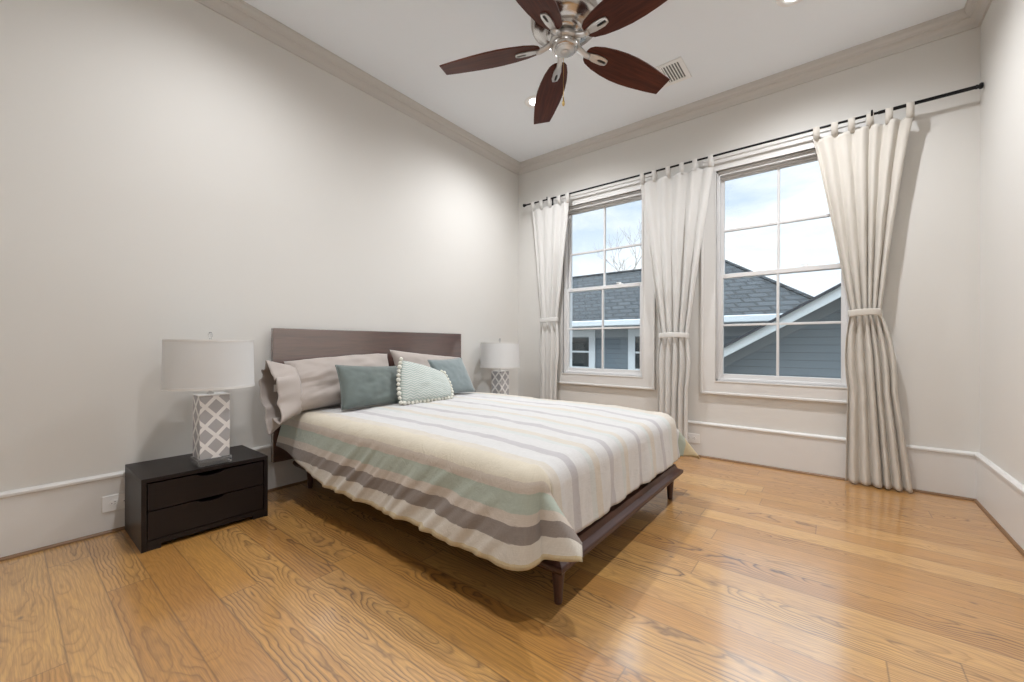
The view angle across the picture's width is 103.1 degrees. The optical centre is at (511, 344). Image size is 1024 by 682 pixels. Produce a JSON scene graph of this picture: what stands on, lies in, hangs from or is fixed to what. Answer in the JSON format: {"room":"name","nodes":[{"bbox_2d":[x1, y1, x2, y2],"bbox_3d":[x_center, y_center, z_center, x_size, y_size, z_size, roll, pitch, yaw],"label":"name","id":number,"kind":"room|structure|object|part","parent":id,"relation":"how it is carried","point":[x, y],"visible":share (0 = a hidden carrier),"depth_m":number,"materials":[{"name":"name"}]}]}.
{"room":"bedroom","nodes":[
{"label":"bedroom","id":0,"kind":"room"},
{"bbox_2d":[0,0,518,491],"bbox_3d":[-1.351,-0.589,3.295,0.170,3.171,4.726,0,0,38],"label":"wall","id":1,"kind":"structure","parent":0,"point":[169,169],"depth_m":2.40,"materials":[{"name":"paint"}]},
{"bbox_2d":[102,492,124,512],"bbox_3d":[-2.101,0.840,2.183,0.009,0.085,0.142,0,0,38],"label":"wall outlet","id":2,"kind":"object","parent":1,"relation":"attached to","point":[117,501],"visible":0.68,"depth_m":2.16,"materials":[{"name":"white plastic"}]},
{"bbox_2d":[110,499,118,505],"bbox_3d":[-2.114,0.840,2.163,0.003,0.033,0.037,0,0,38],"label":"receptacle","id":3,"kind":"object","parent":2,"relation":"attached to","point":[113,502],"depth_m":2.16,"materials":[{"name":"white plastic"}]},
{"bbox_2d":[0,445,315,561],"bbox_3d":[-1.277,0.841,3.233,0.030,0.311,4.386,0,0,38],"label":"baseboard","id":4,"kind":"structure","parent":1,"relation":"attached to","point":[34,519],"depth_m":2.03,"materials":[{"name":"paint"}]},
{"bbox_2d":[194,0,519,174],"bbox_3d":[-1.246,-2.122,3.215,0.088,0.105,4.386,0,0,38],"label":"crown molding","id":5,"kind":"structure","parent":1,"relation":"attached to","point":[240,12],"depth_m":3.15,"materials":[{"name":"paint"}]},
{"bbox_2d":[0,456,1023,681],"bbox_3d":[0.184,1.060,2.076,4.099,0.120,4.726,0,0,38],"label":"floor","id":6,"kind":"structure","parent":0,"point":[748,573],"depth_m":1.58,"materials":[{"name":"brown wood"}]},
{"bbox_2d":[125,445,267,552],"bbox_3d":[-1.752,0.820,2.279,0.406,0.350,0.553,0,0,38],"label":"nightstand","id":7,"kind":"object","parent":6,"relation":"on","point":[169,498],"visible":1,"depth_m":2.12,"materials":[{"name":"black wood"}]},
{"bbox_3d":[-1.604,0.876,2.161,0.019,0.134,0.505,0,0,38],"label":"drawer","id":8,"kind":"part","parent":7,"relation":"part of","materials":[{"name":"brown wood"}]},
{"bbox_3d":[-1.604,0.739,2.161,0.019,0.130,0.505,0,0,38],"label":"drawer","id":9,"kind":"part","parent":7,"relation":"part of","materials":[{"name":"brown wood"}]},
{"bbox_2d":[160,332,254,467],"bbox_3d":[-1.659,0.287,2.236,0.415,0.716,0.415,0,0,38],"label":"table lamp","id":10,"kind":"object","parent":7,"relation":"on","point":[210,364],"visible":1,"depth_m":2.15,"materials":[{"name":"white fabric"}]},
{"bbox_3d":[-1.659,0.102,2.236,0.412,0.258,0.412,0,0,38],"label":"lamp shade","id":11,"kind":"part","parent":10,"relation":"part of","materials":[{"name":"fabric"}]},
{"bbox_3d":[-1.659,0.226,2.236,0.415,0.012,0.415,0,0,38],"label":"shade trim","id":12,"kind":"part","parent":10,"relation":"part of","materials":[{"name":"white fabric"}]},
{"bbox_3d":[-1.658,-0.022,2.236,0.403,0.012,0.403,0,0,38],"label":"shade trim","id":13,"kind":"part","parent":10,"relation":"part of","materials":[{"name":"white fabric"}]},
{"bbox_2d":[271,328,682,604],"bbox_3d":[-0.219,0.445,2.758,2.217,1.109,1.760,0,0,38],"label":"bed","id":14,"kind":"object","parent":6,"relation":"on","point":[287,344],"visible":0.2,"depth_m":2.83,"materials":[{"name":"brown wood"}]},
{"bbox_3d":[-1.404,0.914,2.832,0.054,0.165,0.054,0,0,38],"label":"leg","id":15,"kind":"part","parent":14,"relation":"part of","materials":[{"name":"brown wood"}]},
{"bbox_3d":[-1.074,0.343,3.436,0.035,0.909,1.760,0,0,38],"label":"headboard","id":16,"kind":"part","parent":14,"relation":"part of","materials":[{"name":"brown wood"}]},
{"bbox_3d":[-0.645,0.814,2.193,2.182,0.076,0.090,0,0,38],"label":"rail","id":17,"kind":"part","parent":14,"relation":"part of","materials":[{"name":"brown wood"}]},
{"bbox_3d":[0.179,0.918,1.578,0.054,0.165,0.054,0,0,38],"label":"leg","id":18,"kind":"part","parent":14,"relation":"part of","materials":[{"name":"brown wood"}]},
{"bbox_3d":[0.618,0.818,2.104,0.090,0.076,1.520,0,0,38],"label":"foot rail","id":19,"kind":"part","parent":14,"relation":"part of","materials":[{"name":"brown wood"}]},
{"bbox_3d":[1.030,0.920,2.652,0.054,0.165,0.054,0,0,38],"label":"leg","id":20,"kind":"part","parent":14,"relation":"part of","materials":[{"name":"brown wood"}]},
{"bbox_3d":[-0.241,0.626,2.786,2.055,0.294,1.520,0,0,38],"label":"mattress","id":21,"kind":"object","parent":14,"relation":"on","visible":0},
{"bbox_2d":[276,392,699,570],"bbox_3d":[-0.147,0.612,2.686,2.274,0.387,1.805,0,0,38],"label":"duvet","id":22,"kind":"object","parent":21,"relation":"on","point":[511,482],"visible":0.88,"depth_m":1.92,"materials":[{"name":"fabric"}]},
{"bbox_2d":[259,353,388,434],"bbox_3d":[-1.242,0.310,2.896,0.273,0.484,0.962,0,0,34],"label":"bed pillow","id":23,"kind":"object","parent":22,"relation":"on","point":[290,388],"visible":0.83,"depth_m":2.65,"materials":[{"name":"white fabric"}]},
{"bbox_2d":[335,365,401,409],"bbox_3d":[-0.979,0.277,2.848,0.176,0.290,0.524,0,0,38],"label":"throw pillow","id":24,"kind":"object","parent":22,"relation":"on","point":[360,386],"visible":0.91,"depth_m":2.76,"materials":[{"name":"green fabric"}]},
{"bbox_2d":[396,357,453,404],"bbox_3d":[-0.665,0.262,3.111,0.203,0.340,0.576,0,0,38],"label":"throw pillow","id":25,"kind":"object","parent":22,"relation":"on","point":[418,383],"visible":1,"depth_m":3.01,"materials":[{"name":"white fabric"}]},
{"bbox_2d":[390,350,459,373],"bbox_3d":[-0.703,0.229,3.602,0.220,0.378,0.825,0,0,38],"label":"bed pillow","id":26,"kind":"object","parent":22,"relation":"on","point":[417,358],"visible":0.23,"depth_m":3.43,"materials":[{"name":"beige fabric"}]},
{"bbox_2d":[428,358,475,393],"bbox_3d":[-0.519,0.270,3.519,0.154,0.308,0.460,0,0,38],"label":"throw pillow","id":27,"kind":"object","parent":22,"relation":"on","point":[456,371],"visible":0.77,"depth_m":3.50,"materials":[{"name":"blue fabric"}]},
{"bbox_3d":[-0.157,0.825,4.294,0.406,0.350,0.553,0,0,38],"label":"nightstand","id":28,"kind":"object","parent":6,"relation":"on","visible":0},
{"bbox_2d":[480,339,519,394],"bbox_3d":[-0.128,0.292,4.281,0.415,0.716,0.415,0,0,38],"label":"table lamp","id":29,"kind":"object","parent":28,"relation":"on","point":[499,354],"visible":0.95,"depth_m":4.13,"materials":[{"name":"white fabric"}]},
{"bbox_3d":[-0.127,0.107,4.281,0.412,0.258,0.412,0,0,38],"label":"lamp shade","id":30,"kind":"part","parent":29,"relation":"part of","materials":[{"name":"fabric"}]},
{"bbox_3d":[-0.127,-0.017,4.281,0.403,0.012,0.403,0,0,38],"label":"shade trim","id":31,"kind":"part","parent":29,"relation":"part of","materials":[{"name":"white fabric"}]},
{"bbox_3d":[-0.127,0.231,4.281,0.415,0.012,0.415,0,0,38],"label":"shade trim","id":32,"kind":"part","parent":29,"relation":"part of","materials":[{"name":"white fabric"}]},
{"bbox_2d":[243,0,966,161],"bbox_3d":[0.193,-2.230,2.076,4.099,0.120,4.726,0,0,38],"label":"ceiling","id":33,"kind":"structure","parent":0,"point":[724,45],"depth_m":2.94,"materials":[{"name":"paint"}]},
{"bbox_2d":[525,95,535,107],"bbox_3d":[0.204,-2.167,3.632,0.184,0.007,0.184,0,0,38],"label":"recessed light","id":34,"kind":"object","parent":33,"relation":"in","point":[530,101],"visible":0.48,"depth_m":3.62,"materials":[{"name":"white plastic"}]},
{"bbox_2d":[439,0,669,123],"bbox_3d":[0.237,-1.745,2.204,1.294,0.850,1.359,0,0,12],"label":"ceiling fan","id":35,"kind":"object","parent":33,"relation":"hanging from","point":[562,27],"visible":1,"depth_m":2.22,"materials":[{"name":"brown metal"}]},
{"bbox_3d":[-0.121,-1.595,2.278,0.563,0.008,0.181,-4,12,12],"label":"blade","id":36,"kind":"part","parent":35,"relation":"part of","materials":[{"name":"brown wood"}]},
{"bbox_3d":[0.079,-1.594,1.833,0.181,0.008,0.563,15,11,28],"label":"blade","id":37,"kind":"part","parent":35,"relation":"part of","materials":[{"name":"brown wood"}]},
{"bbox_3d":[0.180,-1.617,2.216,0.100,0.061,0.032,0,0,12],"label":"iron arm","id":38,"kind":"part","parent":35,"relation":"part of","materials":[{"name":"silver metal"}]},
{"bbox_3d":[0.240,-1.594,2.607,0.181,0.008,0.563,-13,-2,-7],"label":"blade","id":39,"kind":"part","parent":35,"relation":"part of","materials":[{"name":"brown wood"}]},
{"bbox_3d":[0.231,-1.617,2.100,0.032,0.061,0.100,0,0,30],"label":"iron arm","id":40,"kind":"part","parent":35,"relation":"part of","materials":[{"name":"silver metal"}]},
{"bbox_3d":[0.274,-1.616,2.301,0.032,0.061,0.100,0,0,-6],"label":"iron arm","id":41,"kind":"part","parent":35,"relation":"part of","materials":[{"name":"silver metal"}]},
{"bbox_3d":[0.285,-1.483,2.249,0.003,0.226,0.003,0,0,12],"label":"pull chain","id":42,"kind":"part","parent":35,"relation":"part of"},
{"bbox_3d":[0.357,-1.616,2.114,0.032,0.061,0.100,0,0,-42],"label":"iron arm","id":43,"kind":"part","parent":35,"relation":"part of","materials":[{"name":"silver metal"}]},
{"bbox_3d":[0.384,-1.616,2.238,0.100,0.061,0.032,0,0,-24],"label":"iron arm","id":44,"kind":"part","parent":35,"relation":"part of","materials":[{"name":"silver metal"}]},
{"bbox_3d":[0.564,-1.593,1.887,0.181,0.008,0.563,18,-8,-42],"label":"blade","id":45,"kind":"part","parent":35,"relation":"part of","materials":[{"name":"brown wood"}]},
{"bbox_3d":[0.664,-1.593,2.364,0.563,0.008,0.181,4,-15,-24],"label":"blade","id":46,"kind":"part","parent":35,"relation":"part of","materials":[{"name":"brown wood"}]},
{"bbox_2d":[655,57,691,87],"bbox_3d":[1.224,-2.163,3.277,0.350,0.008,0.290,0,0,38],"label":"ceiling vent","id":47,"kind":"object","parent":33,"relation":"in","point":[676,69],"visible":0.62,"depth_m":3.21,"materials":[{"name":"white plastic"}]},
{"bbox_2d":[776,0,801,6],"bbox_3d":[1.743,-2.162,2.515,0.184,0.007,0.184,0,0,38],"label":"recessed light","id":48,"kind":"object","parent":33,"relation":"in","point":[783,3],"visible":1,"depth_m":2.57,"materials":[{"name":"white"}]},
{"bbox_2d":[518,26,980,452],"bbox_3d":[1.603,-0.581,3.861,3.759,3.171,0.170,0,0,38],"label":"wall","id":49,"kind":"structure","parent":0,"point":[930,307],"depth_m":2.85,"materials":[{"name":"paint"}]},
{"bbox_2d":[553,174,655,389],"bbox_3d":[0.979,-0.608,4.336,1.152,2.084,0.200,0,0,38],"label":"window","id":50,"kind":"structure","parent":49,"relation":"in","point":[627,191],"depth_m":4.27,"materials":[{"name":"paint"}]},
{"bbox_3d":[0.967,-0.163,4.323,0.870,0.924,0.034,0,0,38],"label":"sash","id":51,"kind":"part","parent":50,"relation":"part of","materials":[{"name":"paint"}]},
{"bbox_3d":[0.993,-1.043,4.353,0.870,0.908,0.034,0,0,38],"label":"sash","id":52,"kind":"part","parent":50,"relation":"part of","materials":[{"name":"paint"}]},
{"bbox_2d":[688,433,699,443],"bbox_3d":[1.633,0.848,3.699,0.142,0.085,0.009,0,0,38],"label":"wall outlet","id":53,"kind":"object","parent":49,"relation":"attached to","point":[693,438],"visible":0.72,"depth_m":3.68,"materials":[{"name":"white plastic"}]},
{"bbox_2d":[519,8,979,174],"bbox_3d":[1.527,-2.114,3.760,3.759,0.105,0.088,0,0,38],"label":"crown molding","id":54,"kind":"structure","parent":49,"relation":"attached to","point":[958,21],"depth_m":3.27,"materials":[{"name":"paint"}]},
{"bbox_2d":[523,82,983,206],"bbox_3d":[1.571,-1.624,3.701,3.606,0.090,0.124,0,0,38],"label":"curtain rod","id":55,"kind":"object","parent":49,"relation":"attached to","point":[981,85],"visible":0.8,"depth_m":3.12,"materials":[{"name":"black metal"}]},
{"bbox_2d":[531,192,569,399],"bbox_3d":[0.418,-0.332,4.558,0.510,2.642,0.088,0,0,38],"label":"curtain","id":56,"kind":"object","parent":55,"relation":"hanging from","point":[549,222],"visible":0.87,"depth_m":4.57,"materials":[{"name":"white fabric"}]},
{"bbox_2d":[640,154,713,441],"bbox_3d":[1.484,-0.329,3.714,0.652,2.642,0.088,0,0,38],"label":"curtain","id":57,"kind":"object","parent":55,"relation":"hanging from","point":[674,207],"visible":0.9,"depth_m":3.70,"materials":[{"name":"white fabric"}]},
{"bbox_2d":[813,101,914,492],"bbox_3d":[2.494,-0.326,2.914,0.556,2.642,0.088,0,0,38],"label":"curtain","id":58,"kind":"object","parent":55,"relation":"hanging from","point":[861,169],"visible":1,"depth_m":2.88,"materials":[{"name":"beige fabric"}]},
{"bbox_2d":[700,118,865,403],"bbox_3d":[2.204,-0.605,3.366,1.152,2.084,0.200,0,0,38],"label":"window","id":59,"kind":"structure","parent":49,"relation":"in","point":[798,150],"depth_m":3.44,"materials":[{"name":"paint"}]},
{"bbox_3d":[2.218,-1.040,3.383,0.870,0.908,0.034,0,0,38],"label":"sash","id":60,"kind":"part","parent":59,"relation":"part of","materials":[{"name":"paint"}]},
{"bbox_3d":[2.192,-0.160,3.353,0.870,0.924,0.034,0,0,38],"label":"sash","id":61,"kind":"part","parent":59,"relation":"part of","materials":[{"name":"paint"}]},
{"bbox_2d":[688,420,977,500],"bbox_3d":[1.537,0.849,3.783,3.759,0.311,0.030,0,0,38],"label":"baseboard","id":62,"kind":"structure","parent":49,"relation":"attached to","point":[934,471],"depth_m":3.15,"materials":[{"name":"paint"}]},
{"bbox_3d":[1.531,0.997,3.777,3.726,0.014,0.014,0,0,38],"label":"shoe moulding","id":63,"kind":"part","parent":62,"relation":"part of","materials":[{"name":"brown wood"}]},
{"bbox_2d":[979,0,1023,484],"bbox_3d":[1.728,-0.581,0.856,0.170,3.171,4.726,0,0,38],"label":"wall","id":64,"kind":"structure","parent":0,"point":[1001,401],"depth_m":2.27,"materials":[{"name":"paint"}]},
{"bbox_2d":[964,0,991,25],"bbox_3d":[1.631,-2.114,0.936,0.088,0.105,4.386,0,0,38],"label":"crown molding","id":65,"kind":"structure","parent":64,"relation":"attached to","point":[977,9],"depth_m":2.55,"materials":[{"name":"paint"}]},
{"bbox_2d":[974,453,1023,556],"bbox_3d":[1.646,0.849,0.918,0.030,0.311,4.386,0,0,38],"label":"baseboard","id":66,"kind":"structure","parent":64,"relation":"attached to","point":[1000,496],"depth_m":2.23,"materials":[{"name":"paint"}]},
{"bbox_3d":[1.639,0.998,0.923,0.014,0.014,4.354,0,0,38],"label":"shoe moulding","id":67,"kind":"part","parent":66,"relation":"part of","materials":[{"name":"brown wood"}]},
{"label":"outside","id":68,"kind":"structure","parent":0,"visible":0},
{"bbox_3d":[15.968,4.745,28.231,70.000,0.200,55.894,0,0,38],"label":"ground","id":69,"kind":"structure","parent":68,"visible":0},
{"bbox_2d":[595,221,641,270],"bbox_3d":[5.845,-0.559,20.018,3.521,10.356,4.800,0,0,25],"label":"bare tree","id":70,"kind":"object","parent":69,"relation":"on","point":[613,259],"visible":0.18,"depth_m":19.63,"materials":[{"name":"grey plant"}]},
{"bbox_2d":[572,260,812,369],"bbox_3d":[3.767,1.350,11.913,9.170,6.521,7.600,0,0,38],"label":"neighbor house","id":71,"kind":"structure","parent":69,"relation":"on","point":[747,300],"depth_m":8.76,"materials":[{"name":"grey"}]},
{"bbox_3d":[1.542,0.159,9.485,0.600,0.690,0.025,0,0,38],"label":"house pane","id":72,"kind":"part","parent":71,"relation":"part of","materials":[{"name":"grey glass"}]},
{"bbox_3d":[2.858,0.163,8.442,0.600,0.690,0.025,0,0,38],"label":"house pane","id":73,"kind":"part","parent":71,"relation":"part of","materials":[{"name":"grey glass"}]},
{"bbox_2d":[724,283,840,378],"bbox_3d":[4.292,1.942,5.265,5.200,5.340,1.710,0,0,38],"label":"gabled house","id":74,"kind":"structure","parent":69,"relation":"on","point":[808,350],"depth_m":5.14,"materials":[{"name":"grey"}]}
]}

